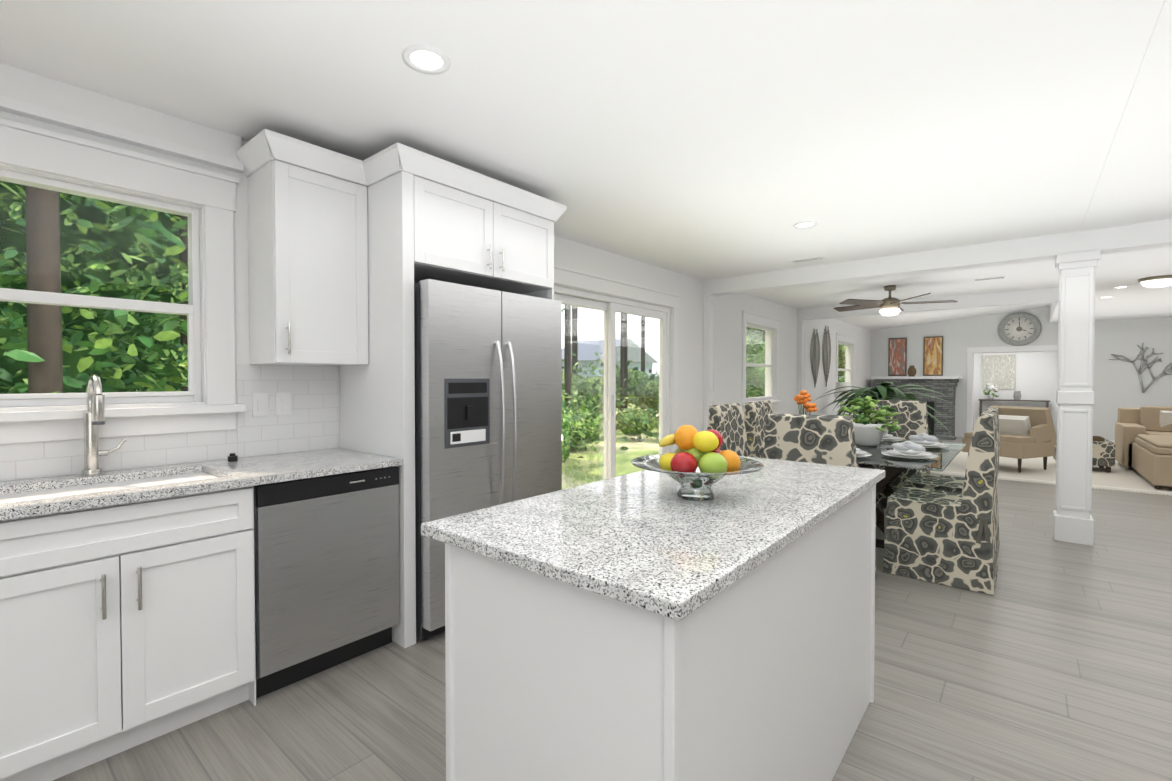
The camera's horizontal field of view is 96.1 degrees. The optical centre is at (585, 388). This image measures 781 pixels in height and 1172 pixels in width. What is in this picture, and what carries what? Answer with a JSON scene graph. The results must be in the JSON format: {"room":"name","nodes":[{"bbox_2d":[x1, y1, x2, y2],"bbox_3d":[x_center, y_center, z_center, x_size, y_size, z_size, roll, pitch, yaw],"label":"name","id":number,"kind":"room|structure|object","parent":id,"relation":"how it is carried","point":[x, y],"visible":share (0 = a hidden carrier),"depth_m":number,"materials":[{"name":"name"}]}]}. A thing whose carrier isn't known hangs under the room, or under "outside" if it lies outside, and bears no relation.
{"room":"kitchen","nodes":[
{"label":"kitchen","id":0,"kind":"room"},
{"bbox_2d":[0,63,870,481],"bbox_3d":[1.174,-0.407,6.067,0.210,3.200,18.600,1,1,40],"label":"wall","id":1,"kind":"structure","parent":0,"point":[28,97],"depth_m":4.37,"materials":[{"name":"white paint"}]},
{"bbox_2d":[0,117,245,443],"bbox_3d":[-2.213,-0.395,2.000,0.218,1.205,1.545,1,1,40],"label":"window","id":2,"kind":"structure","parent":1,"relation":"in","point":[209,309],"depth_m":2.29,"materials":[{"name":"white wood"}]},
{"bbox_2d":[0,365,338,480],"bbox_3d":[-2.350,0.124,1.756,0.014,0.450,3.052,1,1,40],"label":"tile backsplash","id":3,"kind":"structure","parent":1,"relation":"attached to","point":[289,408],"depth_m":2.59,"materials":[{"name":"white tile"}]},
{"bbox_2d":[244,133,371,368],"bbox_3d":[-1.387,-0.626,2.645,0.333,1.014,0.441,1,1,40],"label":"upper cabinet","id":4,"kind":"object","parent":1,"relation":"attached to","point":[344,259],"depth_m":2.51,"materials":[{"name":"white wood"}]},
{"bbox_2d":[372,169,555,295],"bbox_3d":[-0.766,-0.832,3.135,0.653,0.420,0.990,1,1,40],"label":"upper cabinet","id":5,"kind":"object","parent":1,"relation":"attached to","point":[423,229],"depth_m":2.76,"materials":[{"name":"white wood"}]},
{"bbox_2d":[553,264,680,488],"bbox_3d":[0.240,0.104,4.966,0.194,2.215,2.260,1,1,40],"label":"sliding glass door","id":6,"kind":"structure","parent":1,"relation":"in","point":[639,300],"depth_m":4.97,"materials":[{"name":"white"}]},
{"bbox_2d":[741,311,781,411],"bbox_3d":[2.492,-0.367,7.638,0.218,1.365,1.400,1,1,40],"label":"dining room window","id":7,"kind":"structure","parent":1,"relation":"in","point":[770,326],"depth_m":7.81,"materials":[{"name":"white"}]},
{"bbox_2d":[810,329,820,384],"bbox_3d":[4.145,-0.540,9.512,0.024,1.058,0.589,1,1,40],"label":"wall art","id":8,"kind":"object","parent":1,"relation":"attached to","point":[815,376],"depth_m":9.50,"materials":[{"name":"metal"}]},
{"bbox_2d":[822,326,830,386],"bbox_3d":[4.594,-0.607,10.048,0.024,1.152,0.589,1,1,40],"label":"wall art","id":9,"kind":"object","parent":1,"relation":"attached to","point":[826,332],"depth_m":10.04,"materials":[{"name":"metal"}]},
{"bbox_2d":[835,333,856,399],"bbox_3d":[5.472,-0.429,11.207,0.218,1.365,1.560,1,1,40],"label":"living room window","id":10,"kind":"structure","parent":1,"relation":"in","point":[847,342],"depth_m":11.51,"materials":[{"name":"white"}]},
{"bbox_2d":[703,219,1171,430],"bbox_3d":[4.281,-0.005,3.936,7.400,2.470,0.200,1,1,40],"label":"ceiling beam","id":11,"kind":"structure","parent":1,"relation":"attached to","point":[1145,235],"depth_m":4.77,"materials":[{"name":"white paint"}]},
{"bbox_2d":[0,0,1171,329],"bbox_3d":[4.999,-1.504,4.770,7.720,0.557,21.540,1,1,40],"label":"ceiling","id":12,"kind":"structure","parent":0,"point":[710,138],"depth_m":2.25,"materials":[{"name":"white paint"}]},
{"bbox_2d":[402,45,450,74],"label":"recessed light","id":13,"kind":"object","parent":12,"relation":"in","point":[425,59],"depth_m":1.91,"materials":[{"name":"white plastic"}]},
{"bbox_2d":[793,221,817,228],"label":"recessed light","id":14,"kind":"object","parent":12,"relation":"in","point":[807,224],"depth_m":3.95,"materials":[{"name":"white plastic"}]},
{"bbox_2d":[790,256,825,262],"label":"air vent","id":15,"kind":"object","parent":12,"relation":"in","point":[818,257],"depth_m":5.09,"materials":[{"name":"white metal"}]},
{"bbox_2d":[833,285,957,315],"bbox_3d":[3.828,-1.090,6.628,1.376,0.375,1.324,1,1,40],"label":"ceiling fan","id":16,"kind":"object","parent":12,"relation":"hanging from","point":[889,305],"visible":1,"depth_m":6.52,"materials":[{"name":"brown wood"}]},
{"bbox_2d":[1138,275,1171,287],"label":"recessed light","id":17,"kind":"object","parent":12,"relation":"in","point":[1164,280],"depth_m":5.97,"materials":[{"name":"white"}]},
{"bbox_2d":[53,427,1171,780],"bbox_3d":[5.018,1.264,4.840,7.800,0.100,21.600,1,1,40],"label":"floor","id":18,"kind":"structure","parent":0,"point":[1051,659],"depth_m":2.18,"materials":[{"name":"grey wood"}]},
{"bbox_2d":[0,486,255,780],"bbox_3d":[-1.811,0.822,1.938,0.617,0.885,0.868,1,1,40],"label":"base cabinet","id":19,"kind":"object","parent":18,"relation":"on","point":[127,609],"depth_m":1.77,"materials":[{"name":"white wood"}]},
{"bbox_2d":[0,448,401,521],"bbox_3d":[-2.097,0.371,1.569,0.642,0.030,3.024,1,1,40],"label":"countertop","id":20,"kind":"structure","parent":19,"relation":"on","point":[238,473],"depth_m":2.07,"materials":[{"name":"grey stone"}]},
{"bbox_2d":[80,374,126,477],"bbox_3d":[-1.883,0.146,2.072,0.217,0.401,0.136,1,1,40],"label":"faucet","id":21,"kind":"object","parent":20,"relation":"on","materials":[{"name":"silver metal"}]},
{"bbox_2d":[0,470,223,501],"bbox_3d":[-1.777,0.479,1.941,0.419,0.224,0.734,1,1,40],"label":"sink","id":22,"kind":"object","parent":20,"relation":"in","point":[173,475],"depth_m":2.04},
{"bbox_2d":[254,466,399,697],"bbox_3d":[-1.313,0.814,2.491,0.580,0.878,0.610,1,1,40],"label":"dishwasher","id":23,"kind":"object","parent":18,"relation":"on","point":[327,572],"visible":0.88,"depth_m":2.27,"materials":[{"name":"grey metal"}]},
{"bbox_2d":[414,279,561,639],"bbox_3d":[-0.697,0.355,3.091,0.788,1.779,0.943,1,1,40],"label":"fridge","id":24,"kind":"object","parent":18,"relation":"on","point":[488,397],"visible":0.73,"depth_m":2.74,"materials":[{"name":"grey metal"}]},
{"bbox_2d":[445,488,875,780],"bbox_3d":[0.403,0.818,1.719,0.658,0.900,1.577,1,1,40],"label":"kitchen island","id":25,"kind":"object","parent":18,"relation":"on","point":[646,625],"depth_m":1.18,"materials":[{"name":"white wood"}]},
{"bbox_2d":[421,456,884,623],"bbox_3d":[0.394,0.353,1.735,0.750,0.030,1.650,1,1,40],"label":"island countertop","id":26,"kind":"structure","parent":25,"relation":"on","point":[630,540],"depth_m":1.29,"materials":[{"name":"grey stone"}]},
{"bbox_2d":[631,425,763,500],"bbox_3d":[0.342,0.226,1.639,0.400,0.225,0.400,1,1,40],"label":"fruit bowl","id":27,"kind":"object","parent":26,"relation":"on","point":[706,457],"visible":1,"depth_m":1.59,"materials":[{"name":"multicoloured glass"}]},
{"bbox_2d":[707,403,747,456],"bbox_3d":[1.381,0.678,4.375,0.590,1.080,0.544,1,1,40],"label":"dining chair","id":28,"kind":"object","parent":18,"relation":"on","point":[726,421],"depth_m":4.44,"materials":[{"name":"fabric"}]},
{"bbox_2d":[744,400,773,457],"bbox_3d":[1.849,0.668,4.935,0.590,1.080,0.544,1,1,40],"label":"dining chair","id":29,"kind":"object","parent":18,"relation":"on","point":[756,413],"visible":0.08,"depth_m":4.90,"materials":[{"name":"fabric"}]},
{"bbox_2d":[764,413,876,579],"bbox_3d":[1.482,0.696,3.341,0.544,1.080,0.590,1,1,40],"label":"dining chair","id":30,"kind":"object","parent":18,"relation":"on","point":[825,439],"visible":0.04,"depth_m":3.10,"materials":[{"name":"fabric"}]},
{"bbox_2d":[749,439,966,548],"bbox_3d":[2.215,0.860,4.191,1.200,0.782,1.680,1,1,40],"label":"dining table","id":31,"kind":"object","parent":18,"relation":"on","point":[895,468],"visible":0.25,"depth_m":3.96,"materials":[{"name":"clear glass"}]},
{"bbox_2d":[794,391,942,458],"bbox_3d":[1.898,0.257,3.800,1.056,0.434,0.546,1,1,40],"label":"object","id":32,"kind":"object","parent":31,"relation":"on","point":[869,430],"depth_m":4.17,"materials":[{"name":"plant"}]},
{"bbox_2d":[814,382,950,431],"bbox_3d":[4.738,0.523,8.384,1.979,1.260,2.175,1,1,40],"label":"palm plant","id":33,"kind":"object","parent":18,"relation":"on","point":[882,390],"visible":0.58,"depth_m":8.22,"materials":[{"name":"green plant"}]},
{"bbox_2d":[858,400,929,509],"bbox_3d":[2.971,0.665,5.093,0.544,1.080,0.590,1,1,40],"label":"dining chair","id":34,"kind":"object","parent":18,"relation":"on","point":[911,417],"visible":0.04,"depth_m":5.13,"materials":[{"name":"fabric"}]},
{"bbox_2d":[871,376,961,439],"bbox_3d":[7.503,0.412,12.033,1.700,1.355,0.948,1,1,40],"label":"fireplace","id":35,"kind":"object","parent":18,"relation":"on","point":[945,385],"visible":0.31,"depth_m":11.66,"materials":[{"name":"stone"}]},
{"bbox_2d":[883,411,997,594],"bbox_3d":[2.387,0.693,3.536,0.590,1.080,0.544,1,1,40],"label":"dining chair","id":36,"kind":"object","parent":18,"relation":"on","point":[947,538],"visible":1,"depth_m":3.30,"materials":[{"name":"fabric"}]},
{"bbox_2d":[904,406,999,558],"bbox_3d":[2.828,0.683,4.079,0.590,1.080,0.544,1,1,40],"label":"dining chair","id":37,"kind":"object","parent":18,"relation":"on","point":[938,482],"visible":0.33,"depth_m":4.01,"materials":[{"name":"fabric"}]},
{"bbox_2d":[978,354,1049,415],"bbox_3d":[10.898,0.096,13.426,1.400,1.940,0.446,1,1,40],"label":"console","id":38,"kind":"object","parent":18,"relation":"on","point":[998,371],"visible":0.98,"depth_m":13.71,"materials":[{"name":"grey wood"}]},
{"bbox_2d":[928,450,1171,495],"bbox_3d":[7.719,1.165,7.372,4.900,0.011,3.970,1,1,40],"label":"living room rug","id":39,"kind":"object","parent":18,"relation":"on","point":[1119,477],"visible":0.31,"depth_m":7.11,"materials":[{"name":"white carpet"}]},
{"bbox_2d":[962,405,1056,472],"bbox_3d":[6.080,0.705,7.572,0.819,0.872,0.780,0,1,-22],"label":"accent chair","id":40,"kind":"object","parent":39,"relation":"on","point":[1027,432],"visible":0.62,"depth_m":7.32,"materials":[{"name":"beige fabric"}]},
{"bbox_2d":[1053,436,1115,471],"bbox_3d":[7.169,0.923,7.599,0.580,0.460,0.580,1,1,36],"label":"ottoman","id":41,"kind":"object","parent":39,"relation":"on","point":[1103,453],"visible":0.42,"depth_m":7.27,"materials":[{"name":"fabric"}]},
{"bbox_2d":[1115,406,1171,488],"bbox_3d":[8.308,0.738,5.980,2.980,0.888,3.180,1,1,40],"label":"sectional sofa","id":42,"kind":"object","parent":39,"relation":"on","point":[1143,440],"visible":1,"depth_m":7.33,"materials":[{"name":"beige fabric"}]},
{"bbox_2d":[1053,250,1099,545],"bbox_3d":[3.928,0.080,4.232,0.250,2.290,0.250,1,1,40],"label":"post","id":43,"kind":"object","parent":18,"relation":"on","point":[1073,521],"visible":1,"depth_m":4.16,"materials":[{"name":"white wood"}]},
{"bbox_2d":[830,382,855,417],"bbox_3d":[4.794,0.502,9.835,0.520,1.228,0.520,1,1,40],"label":"table lamp","id":44,"kind":"object","parent":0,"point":[840,384],"visible":0.42,"depth_m":9.75,"materials":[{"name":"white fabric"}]},
{"bbox_2d":[871,307,1171,439],"bbox_3d":[9.933,-0.487,10.699,7.400,3.200,0.140,1,1,40],"label":"wall","id":45,"kind":"structure","parent":0,"point":[1116,386],"depth_m":10.93,"materials":[{"name":"white paint"}]},
{"bbox_2d":[966,345,1057,432],"bbox_3d":[9.232,0.103,11.281,1.750,2.000,0.162,1,1,40],"label":"trim","id":46,"kind":"structure","parent":45,"relation":"attached to","point":[971,351],"depth_m":11.70,"materials":[{"name":"white wood"}]},
{"bbox_2d":[998,312,1041,345],"bbox_3d":[9.194,-1.256,11.174,0.720,0.720,0.050,1,1,40],"label":"wall clock","id":47,"kind":"object","parent":45,"relation":"attached to","point":[1019,328],"visible":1,"depth_m":11.16,"materials":[{"name":"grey metal"}]},
{"bbox_2d":[1109,343,1171,392],"bbox_3d":[10.491,-0.391,10.125,1.394,0.945,0.038,1,1,40],"label":"wall art","id":48,"kind":"object","parent":45,"relation":"attached to","point":[1146,364],"visible":0.98,"depth_m":10.00,"materials":[{"name":"silver metal"}]},
{"label":"outside","id":49,"kind":"structure","parent":0,"visible":0},
{"bbox_2d":[0,182,659,393],"bbox_3d":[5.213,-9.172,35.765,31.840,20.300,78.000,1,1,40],"label":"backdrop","id":50,"kind":"structure","parent":49,"point":[12,238],"depth_m":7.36,"materials":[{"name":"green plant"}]},
{"bbox_2d":[562,401,658,489],"bbox_3d":[0.861,0.893,36.967,39.840,0.230,86.000,1,1,40],"label":"ground","id":51,"kind":"structure","parent":49,"point":[620,470],"depth_m":9.40,"materials":[{"name":"green plant"}]},
{"bbox_2d":[0,181,845,462],"bbox_3d":[4.170,-4.998,18.453,10.397,13.448,37.299,1,1,40],"label":"trees","id":52,"kind":"object","parent":51,"relation":"on","point":[46,200],"depth_m":4.97,"materials":[{"name":"green plant"}]},
{"bbox_2d":[562,338,655,377],"bbox_3d":[1.312,-1.670,44.362,5.800,4.800,8.800,1,1,40],"label":"house","id":53,"kind":"structure","parent":51,"relation":"on","point":[649,361],"depth_m":42.38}
]}

